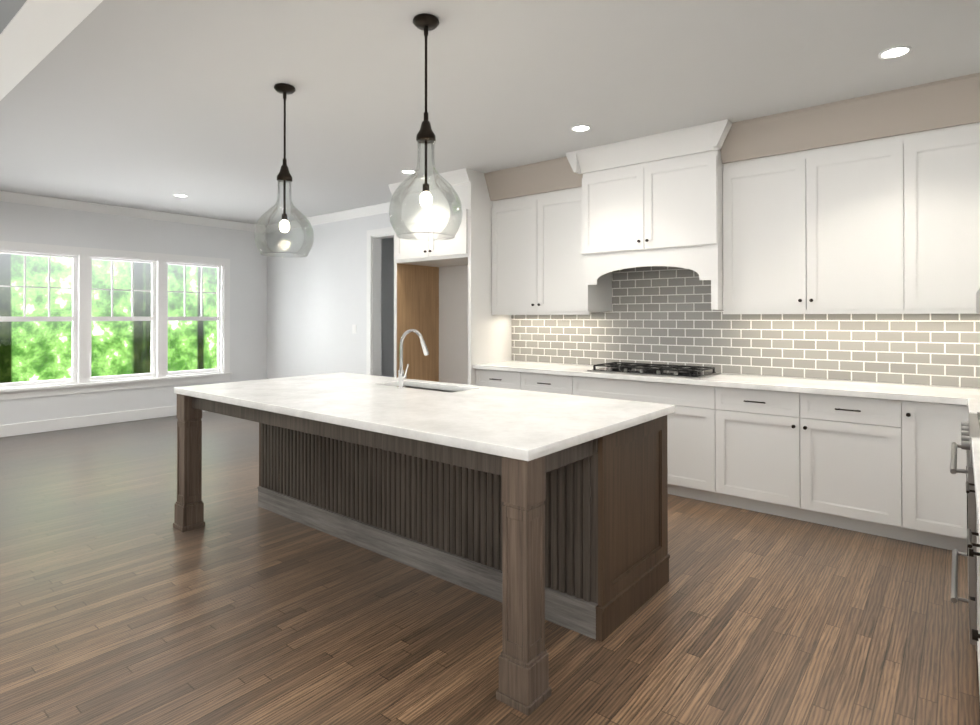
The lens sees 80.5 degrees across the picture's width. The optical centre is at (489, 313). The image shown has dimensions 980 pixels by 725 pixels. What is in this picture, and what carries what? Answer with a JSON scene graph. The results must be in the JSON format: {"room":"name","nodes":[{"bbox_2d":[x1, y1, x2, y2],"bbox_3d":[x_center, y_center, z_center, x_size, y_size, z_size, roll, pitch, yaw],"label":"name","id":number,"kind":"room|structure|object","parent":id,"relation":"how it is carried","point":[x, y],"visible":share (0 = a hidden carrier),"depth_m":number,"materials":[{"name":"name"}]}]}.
{"room":"kitchen","nodes":[
{"label":"kitchen","id":0,"kind":"room"},
{"bbox_2d":[0,201,266,424],"bbox_3d":[-6.450,0.012,5.769,0.150,2.820,9.000,0,0,39],"label":"wall","id":1,"kind":"structure","parent":0,"point":[26,223],"depth_m":7.84,"materials":[{"name":"white paint"}]},
{"bbox_2d":[0,405,207,437],"bbox_3d":[-6.374,1.352,5.718,0.020,0.140,8.970,0,0,39],"label":"baseboard","id":2,"kind":"structure","parent":1,"relation":"attached to","point":[8,430],"depth_m":7.26,"materials":[{"name":"white wood"}]},
{"bbox_2d":[0,241,231,399],"bbox_3d":[-4.862,0.090,7.674,0.210,1.830,2.860,0,0,39],"label":"window","id":3,"kind":"structure","parent":1,"relation":"in","point":[81,380],"depth_m":7.60,"materials":[{"name":"white wood"}]},
{"bbox_2d":[0,191,255,231],"bbox_3d":[-6.315,-1.348,5.746,0.100,0.100,8.880,0,0,39],"label":"crown molding","id":4,"kind":"structure","parent":1,"relation":"attached to","point":[5,196],"depth_m":7.54,"materials":[{"name":"white wood"}]},
{"bbox_2d":[381,237,393,376],"bbox_3d":[-1.257,0.034,9.106,0.100,2.820,2.430,0,0,39],"label":"wall","id":5,"kind":"structure","parent":0,"point":[387,307],"depth_m":8.67,"materials":[{"name":"grey paint"}]},
{"bbox_2d":[0,411,979,724],"bbox_3d":[-1.845,1.440,3.950,9.880,0.060,12.600,0,0,39],"label":"floor","id":6,"kind":"structure","parent":0,"point":[122,601],"depth_m":2.62,"materials":[{"name":"brown wood"}]},
{"bbox_2d":[173,393,674,715],"bbox_3d":[-0.552,0.967,3.434,2.866,0.880,1.352,0,0,39],"label":"kitchen island","id":7,"kind":"object","parent":6,"relation":"on","point":[532,511],"depth_m":2.84,"materials":[{"name":"brown wood"}]},
{"bbox_2d":[174,373,674,456],"bbox_3d":[-0.554,0.507,3.436,2.860,0.040,1.340,0,0,39],"label":"island countertop","id":8,"kind":"structure","parent":7,"relation":"on","point":[522,423],"depth_m":2.97,"materials":[{"name":"white stone"}]},
{"bbox_2d":[397,329,428,388],"bbox_3d":[-0.491,0.296,3.830,0.099,0.386,0.276,0,0,39],"label":"faucet","id":9,"kind":"object","parent":8,"relation":"on","point":[401,375],"depth_m":3.75,"materials":[{"name":"silver metal"}]},
{"bbox_2d":[406,386,455,392],"bbox_3d":[-0.438,0.632,3.894,0.764,0.204,0.304,0,0,39],"label":"sink","id":10,"kind":"object","parent":8,"relation":"in","point":[434,388],"depth_m":4.03,"materials":[{"name":"silver metal"}]},
{"bbox_2d":[389,168,511,384],"bbox_3d":[-0.436,0.015,6.202,1.118,2.820,0.738,0,0,39],"label":"enclosure","id":11,"kind":"object","parent":6,"relation":"on","point":[417,264],"visible":0.65,"depth_m":5.98,"materials":[{"name":"white wood"}]},
{"bbox_2d":[475,369,526,389],"bbox_3d":[0.282,0.982,5.701,0.612,0.880,0.599,0,0,39],"label":"base cabinet","id":12,"kind":"object","parent":6,"relation":"on","point":[489,378],"depth_m":5.46,"materials":[{"name":"white wood"}]},
{"bbox_2d":[527,373,578,395],"bbox_3d":[0.684,0.980,5.375,0.680,0.880,0.599,0,0,39],"label":"base cabinet","id":13,"kind":"object","parent":6,"relation":"on","point":[560,384],"depth_m":5.10,"materials":[{"name":"white wood"}]},
{"bbox_2d":[579,377,726,504],"bbox_3d":[1.363,0.976,4.823,1.328,0.880,0.599,0,0,39],"label":"base cabinet","id":14,"kind":"object","parent":6,"relation":"on","point":[697,428],"depth_m":4.34,"materials":[{"name":"white wood"}]},
{"bbox_2d":[727,388,882,535],"bbox_3d":[2.258,0.971,4.095,1.239,0.880,0.599,0,0,39],"label":"base cabinet","id":15,"kind":"object","parent":6,"relation":"on","point":[878,467],"depth_m":3.84,"materials":[{"name":"white wood"}]},
{"bbox_2d":[473,361,979,404],"bbox_3d":[1.736,0.514,4.493,4.396,0.040,0.626,0,0,39],"label":"countertop","id":16,"kind":"structure","parent":15,"relation":"on","point":[903,392],"depth_m":4.04,"materials":[{"name":"white stone"}]},
{"bbox_2d":[587,362,720,378],"bbox_3d":[1.354,0.467,4.816,0.960,0.057,0.490,0,0,39],"label":"cooktop","id":17,"kind":"object","parent":16,"relation":"in","point":[692,372],"visible":1,"depth_m":4.70,"materials":[{"name":"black metal"}]},
{"bbox_2d":[883,399,958,551],"bbox_3d":[2.775,0.968,3.628,0.408,0.880,0.673,0,0,39],"label":"base cabinet","id":18,"kind":"object","parent":6,"relation":"on","point":[921,493],"depth_m":3.47,"materials":[{"name":"white wood"}]},
{"bbox_2d":[950,412,979,650],"bbox_3d":[2.335,0.918,2.334,0.742,0.962,0.754,0,0,39],"label":"range","id":19,"kind":"object","parent":6,"relation":"on","point":[970,428],"visible":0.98,"depth_m":2.31,"materials":[{"name":"silver metal"}]},
{"bbox_2d":[959,405,970,556],"bbox_3d":[2.798,0.963,2.874,0.708,0.880,0.656,0,0,39],"label":"base cabinet","id":20,"kind":"object","parent":6,"relation":"on","point":[964,535],"depth_m":3.33,"materials":[{"name":"white wood"}]},
{"bbox_2d":[965,393,979,413],"bbox_3d":[2.792,0.503,2.844,0.678,0.040,0.597,0,0,39],"label":"countertop","id":21,"kind":"structure","parent":20,"relation":"on","point":[970,397],"depth_m":3.14,"materials":[{"name":"white stone"}]},
{"bbox_2d":[971,483,974,639],"bbox_3d":[1.917,0.956,1.754,0.664,0.880,0.662,0,0,39],"label":"base cabinet","id":22,"kind":"object","parent":6,"relation":"on","point":[972,533],"depth_m":1.57,"materials":[{"name":"white"}]},
{"bbox_2d":[975,507,979,695],"bbox_3d":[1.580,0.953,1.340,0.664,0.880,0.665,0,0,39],"label":"base cabinet","id":23,"kind":"object","parent":6,"relation":"on","point":[977,632],"depth_m":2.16,"materials":[{"name":"white"}]},
{"bbox_2d":[971,438,979,540],"bbox_3d":[1.736,0.494,1.546,0.678,0.040,1.217,0,0,39],"label":"countertop","id":24,"kind":"structure","parent":23,"relation":"on","point":[975,442],"depth_m":1.76,"materials":[{"name":"white stone"}]},
{"bbox_2d":[0,0,979,224],"bbox_3d":[-1.845,-1.440,3.969,9.880,0.060,12.600,0,0,39],"label":"ceiling","id":25,"kind":"structure","parent":0,"point":[153,105],"depth_m":3.54,"materials":[{"name":"white paint"}]},
{"bbox_2d":[0,0,102,100],"bbox_3d":[-2.621,-1.296,3.013,9.280,0.240,0.180,0,0,39],"label":"ceiling beam","id":26,"kind":"structure","parent":25,"relation":"attached to","point":[34,34],"depth_m":2.42,"materials":[{"name":"grey paint"}]},
{"bbox_2d":[173,194,187,196],"bbox_3d":[-3.655,-1.387,6.831,0.150,0.005,0.150,0,0,39],"label":"recessed light","id":27,"kind":"object","parent":25,"relation":"in","point":[179,195],"visible":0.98,"depth_m":6.82,"materials":[{"name":"white"}]},
{"bbox_2d":[254,83,313,256],"bbox_3d":[-1.282,-0.887,3.611,0.354,1.051,0.354,0,0,39],"label":"pendant light","id":28,"kind":"object","parent":25,"relation":"hanging from","point":[284,176],"visible":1,"depth_m":3.63,"materials":[{"name":"clear glass"}]},
{"bbox_2d":[401,170,413,173],"bbox_3d":[-0.802,-1.395,5.711,0.150,0.005,0.150,0,0,39],"label":"recessed light","id":29,"kind":"object","parent":25,"relation":"in","point":[407,171],"visible":0.77,"depth_m":5.70,"materials":[{"name":"white"}]},
{"bbox_2d":[389,13,462,240],"bbox_3d":[-0.309,-0.892,2.795,0.354,1.051,0.354,0,0,39],"label":"pendant light","id":30,"kind":"object","parent":25,"relation":"hanging from","point":[425,23],"visible":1,"depth_m":2.82,"materials":[{"name":"clear glass"}]},
{"bbox_2d":[571,125,590,131],"bbox_3d":[0.692,-1.403,4.394,0.150,0.005,0.150,0,0,39],"label":"recessed light","id":31,"kind":"object","parent":25,"relation":"in","point":[579,128],"visible":1,"depth_m":4.40,"materials":[{"name":"white"}]},
{"bbox_2d":[878,46,911,58],"bbox_3d":[2.194,-1.412,3.135,0.150,0.005,0.150,0,0,39],"label":"recessed light","id":32,"kind":"object","parent":25,"relation":"in","point":[894,52],"visible":1,"depth_m":3.13,"materials":[{"name":"white plastic"}]},
{"bbox_2d":[267,212,979,388],"bbox_3d":[0.095,0.016,6.346,9.580,2.820,0.150,0,0,39],"label":"wall","id":33,"kind":"structure","parent":0,"point":[316,303],"depth_m":8.13,"materials":[{"name":"white paint"}]},
{"bbox_2d":[265,202,389,232],"bbox_3d":[-2.080,-1.334,7.960,3.640,0.100,0.100,0,0,39],"label":"crown molding","id":34,"kind":"structure","parent":33,"relation":"attached to","point":[384,207],"depth_m":7.92,"materials":[{"name":"white wood"}]},
{"bbox_2d":[352,325,355,333],"bbox_3d":[-1.834,0.215,7.809,0.080,0.120,0.010,0,0,39],"label":"switch plate","id":35,"kind":"object","parent":33,"relation":"attached to","point":[353,329],"visible":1,"depth_m":7.81,"materials":[{"name":"white plastic"}]},
{"bbox_2d":[366,227,393,375],"bbox_3d":[-1.168,0.170,7.359,1.050,2.525,0.168,0,0,39],"label":"door frame","id":36,"kind":"structure","parent":33,"relation":"attached to","point":[373,354],"depth_m":7.60,"materials":[{"name":"white wood"}]},
{"bbox_2d":[488,157,606,312],"bbox_3d":[0.558,-0.704,5.650,1.118,1.390,0.349,0,0,39],"label":"upper cabinet","id":37,"kind":"object","parent":33,"relation":"attached to","point":[537,256],"depth_m":5.49,"materials":[{"name":"white wood"}]},
{"bbox_2d":[578,123,728,258],"bbox_3d":[1.400,-0.959,4.883,1.156,0.890,0.479,0,0,39],"label":"upper cabinet","id":38,"kind":"object","parent":33,"relation":"attached to","point":[653,200],"depth_m":4.63,"materials":[{"name":"white painted wood"},{"name":"dark bronze"}]},
{"bbox_2d":[512,266,979,387],"bbox_3d":[1.937,-0.021,4.743,4.398,1.028,0.012,0,0,39],"label":"tile backsplash","id":39,"kind":"structure","parent":33,"relation":"attached to","point":[666,315],"depth_m":4.66,"materials":[{"name":"grey tile"}]},
{"bbox_2d":[720,93,887,312],"bbox_3d":[2.355,-0.714,4.189,1.194,1.390,0.349,0,0,39],"label":"upper cabinet","id":40,"kind":"object","parent":33,"relation":"attached to","point":[868,204],"depth_m":4.05,"materials":[{"name":"white wood"}]},
{"bbox_2d":[888,73,979,312],"bbox_3d":[3.104,-0.718,3.533,1.052,1.390,0.423,0,0,39],"label":"upper cabinet","id":41,"kind":"object","parent":33,"relation":"attached to","point":[934,127],"depth_m":3.61,"materials":[{"name":"white wood"}]},
{"bbox_3d":[0.868,-0.027,-0.178,0.150,2.820,9.000,0,0,39],"label":"wall","id":42,"kind":"structure","parent":0,"visible":0},
{"bbox_2d":[976,288,979,313],"bbox_3d":[2.373,-0.711,2.315,0.646,1.420,0.754,0,0,39],"label":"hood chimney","id":43,"kind":"object","parent":42,"relation":"attached to","point":[978,302],"visible":1,"depth_m":2.49,"materials":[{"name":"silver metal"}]},
{"label":"outside","id":44,"kind":"structure","parent":0,"visible":0},
{"bbox_2d":[0,253,216,382],"bbox_3d":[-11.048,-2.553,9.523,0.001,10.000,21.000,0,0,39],"label":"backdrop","id":45,"kind":"structure","parent":44,"point":[178,350],"depth_m":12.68,"materials":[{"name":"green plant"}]}
]}

